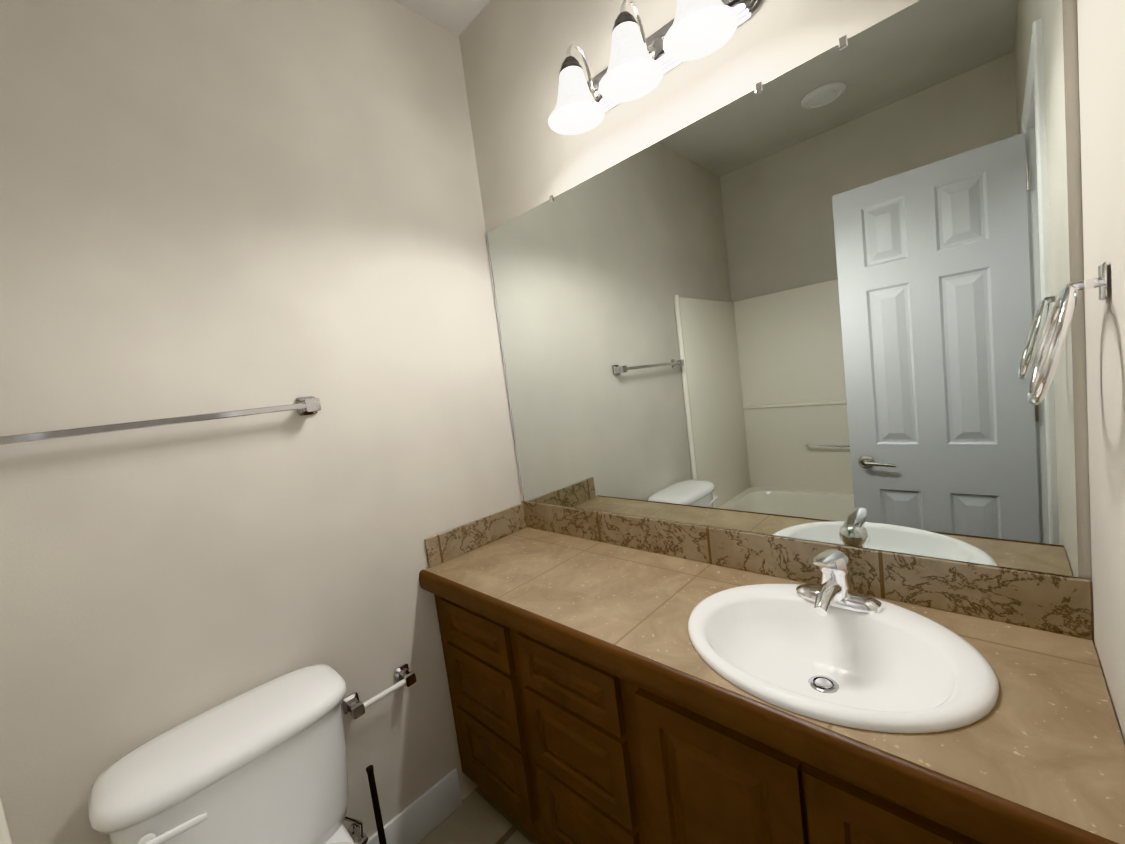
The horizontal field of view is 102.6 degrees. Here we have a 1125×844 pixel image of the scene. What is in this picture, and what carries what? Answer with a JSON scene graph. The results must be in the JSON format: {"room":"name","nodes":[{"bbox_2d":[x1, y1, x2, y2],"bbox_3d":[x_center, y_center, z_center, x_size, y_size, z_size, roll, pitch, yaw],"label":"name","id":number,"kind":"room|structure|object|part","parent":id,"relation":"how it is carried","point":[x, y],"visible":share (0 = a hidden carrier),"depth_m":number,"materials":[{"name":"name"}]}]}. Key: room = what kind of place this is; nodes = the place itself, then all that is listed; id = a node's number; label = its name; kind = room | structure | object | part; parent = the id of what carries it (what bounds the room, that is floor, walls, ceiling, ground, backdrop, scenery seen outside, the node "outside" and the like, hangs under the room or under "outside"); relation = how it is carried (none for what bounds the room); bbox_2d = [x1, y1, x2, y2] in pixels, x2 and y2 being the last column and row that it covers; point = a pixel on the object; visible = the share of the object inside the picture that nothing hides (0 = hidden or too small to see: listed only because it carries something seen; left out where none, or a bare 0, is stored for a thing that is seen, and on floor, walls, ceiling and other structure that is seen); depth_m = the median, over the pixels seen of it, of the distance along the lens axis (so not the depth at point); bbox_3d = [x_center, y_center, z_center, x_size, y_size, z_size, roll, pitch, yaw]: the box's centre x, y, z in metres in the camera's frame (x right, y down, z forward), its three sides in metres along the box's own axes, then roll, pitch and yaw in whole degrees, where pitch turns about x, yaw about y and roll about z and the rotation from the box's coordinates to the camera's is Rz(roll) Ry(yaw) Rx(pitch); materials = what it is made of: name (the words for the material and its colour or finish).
{"room":"bathroom","nodes":[
{"label":"bathroom","id":0,"kind":"room"},
{"bbox_2d":[0,0,522,843],"bbox_3d":[-1.032,0.087,1.051,0.120,2.760,2.260,-2,7,44],"label":"wall","id":1,"kind":"structure","parent":0,"point":[210,206],"depth_m":1.16,"materials":[{"name":"paint"}]},
{"bbox_2d":[0,396,320,444],"bbox_3d":[-0.906,-0.002,1.051,0.060,0.051,0.635,-2,7,44],"label":"towel rail","id":2,"kind":"object","parent":1,"relation":"attached to","point":[309,405],"visible":1,"depth_m":1.02,"materials":[{"name":"silver metal"}]},
{"bbox_2d":[342,663,415,718],"bbox_3d":[-0.553,0.821,1.376,0.065,0.045,0.207,-2,7,44],"label":"toilet paper holder","id":3,"kind":"object","parent":1,"relation":"attached to","point":[353,705],"visible":0.98,"depth_m":1.35,"materials":[{"name":"silver metal"}]},
{"bbox_2d":[366,768,461,843],"bbox_3d":[-0.139,1.328,0.738,1.519,0.135,0.915,-2,7,44],"label":"baseboard","id":4,"kind":"structure","parent":1,"relation":"attached to","point":[422,816],"depth_m":1.49,"materials":[{"name":"white"}]},
{"bbox_2d":[393,0,489,35],"bbox_3d":[-0.626,-1.351,0.354,1.760,0.100,2.500,-2,7,44],"label":"ceiling","id":5,"kind":"structure","parent":0,"point":[456,17],"depth_m":1.57,"materials":[{"name":"paint"}]},
{"bbox_2d":[418,786,540,843],"bbox_3d":[-0.263,1.475,0.604,1.760,0.100,2.500,-2,7,44],"label":"floor","id":6,"kind":"structure","parent":0,"point":[479,815],"depth_m":1.50,"materials":[{"name":"tile"}]},
{"bbox_2d":[0,797,11,843],"bbox_3d":[-0.863,0.609,0.025,1.516,1.864,0.868,-2,7,44],"label":"bathtub","id":7,"kind":"object","parent":6,"relation":"on","point":[5,837],"depth_m":0.86,"materials":[{"name":"white ceramic"}]},
{"bbox_2d":[89,664,367,843],"bbox_3d":[-0.536,1.047,0.908,0.726,0.761,0.485,-2,7,44],"label":"toilet","id":8,"kind":"object","parent":6,"relation":"on","point":[265,763],"visible":1,"depth_m":0.99,"materials":[{"name":"white ceramic"}]},
{"bbox_3d":[-0.753,0.788,0.871,0.021,0.030,0.102,-2,7,44],"label":"lever","id":9,"kind":"part","parent":8,"relation":"part of","materials":[{"name":"white ceramic"}]},
{"bbox_3d":[-0.470,1.007,0.825,0.513,0.050,0.380,-2,7,44],"label":"seat","id":10,"kind":"part","parent":8,"relation":"part of","materials":[{"name":"white plastic"}]},
{"bbox_2d":[366,765,385,843],"bbox_3d":[-0.515,1.180,1.283,0.104,0.428,0.104,-2,7,44],"label":"toilet brush","id":11,"kind":"object","parent":6,"relation":"on","point":[376,805],"visible":1,"depth_m":1.27,"materials":[{"name":"black plastic"}]},
{"bbox_2d":[419,581,1030,843],"bbox_3d":[0.294,0.892,1.203,1.516,0.805,0.464,-2,7,44],"label":"bathroom vanity","id":12,"kind":"object","parent":6,"relation":"on","point":[614,678],"depth_m":1.00,"materials":[{"name":"brown wood"}]},
{"bbox_2d":[423,525,1124,843],"bbox_3d":[0.237,0.460,1.162,1.516,0.040,0.470,-2,7,44],"label":"countertop","id":13,"kind":"structure","parent":12,"relation":"on","point":[1066,747],"depth_m":0.76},
{"bbox_2d":[643,561,1006,796],"bbox_3d":[0.505,0.469,0.885,0.510,0.114,0.428,-2,7,44],"label":"sink","id":14,"kind":"object","parent":13,"relation":"in","point":[916,679],"depth_m":0.86,"materials":[{"name":"white ceramic"}]},
{"bbox_2d":[791,542,886,624],"bbox_3d":[0.560,0.336,0.948,0.164,0.127,0.158,-2,7,44],"label":"faucet","id":15,"kind":"object","parent":13,"relation":"on","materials":[{"name":"silver metal"}]},
{"bbox_2d":[459,0,1092,639],"bbox_3d":[0.372,-0.118,1.326,1.760,2.760,0.120,-2,7,44],"label":"wall","id":16,"kind":"structure","parent":0,"point":[513,52],"depth_m":1.28,"materials":[{"name":"paint"}]},
{"bbox_2d":[548,0,762,134],"bbox_3d":[0.178,-0.940,1.106,0.556,0.211,0.206,-2,7,44],"label":"sconce","id":17,"kind":"object","parent":16,"relation":"attached to","point":[640,65],"visible":1,"depth_m":1.10,"materials":[{"name":"white glass"}]},
{"bbox_2d":[486,0,1077,576],"bbox_3d":[0.307,-0.233,1.270,1.496,1.072,0.008,-2,7,44],"label":"mirror","id":18,"kind":"object","parent":16,"relation":"attached to","point":[814,298],"visible":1,"depth_m":0.99,"materials":[{"name":"clear glass"}]},
{"bbox_2d":[1077,0,1124,744],"bbox_3d":[0.143,0.037,-0.092,0.120,2.760,2.260,-2,7,44],"label":"wall","id":19,"kind":"structure","parent":0,"point":[1101,42],"depth_m":0.62,"materials":[{"name":"paint"}]},
{"bbox_2d":[1027,262,1108,404],"bbox_3d":[0.690,-0.116,0.620,0.076,0.182,0.166,-2,7,44],"label":"towel ring","id":20,"kind":"object","parent":19,"relation":"attached to","point":[1054,339],"visible":1,"depth_m":0.59,"materials":[{"name":"silver metal"}]}
]}

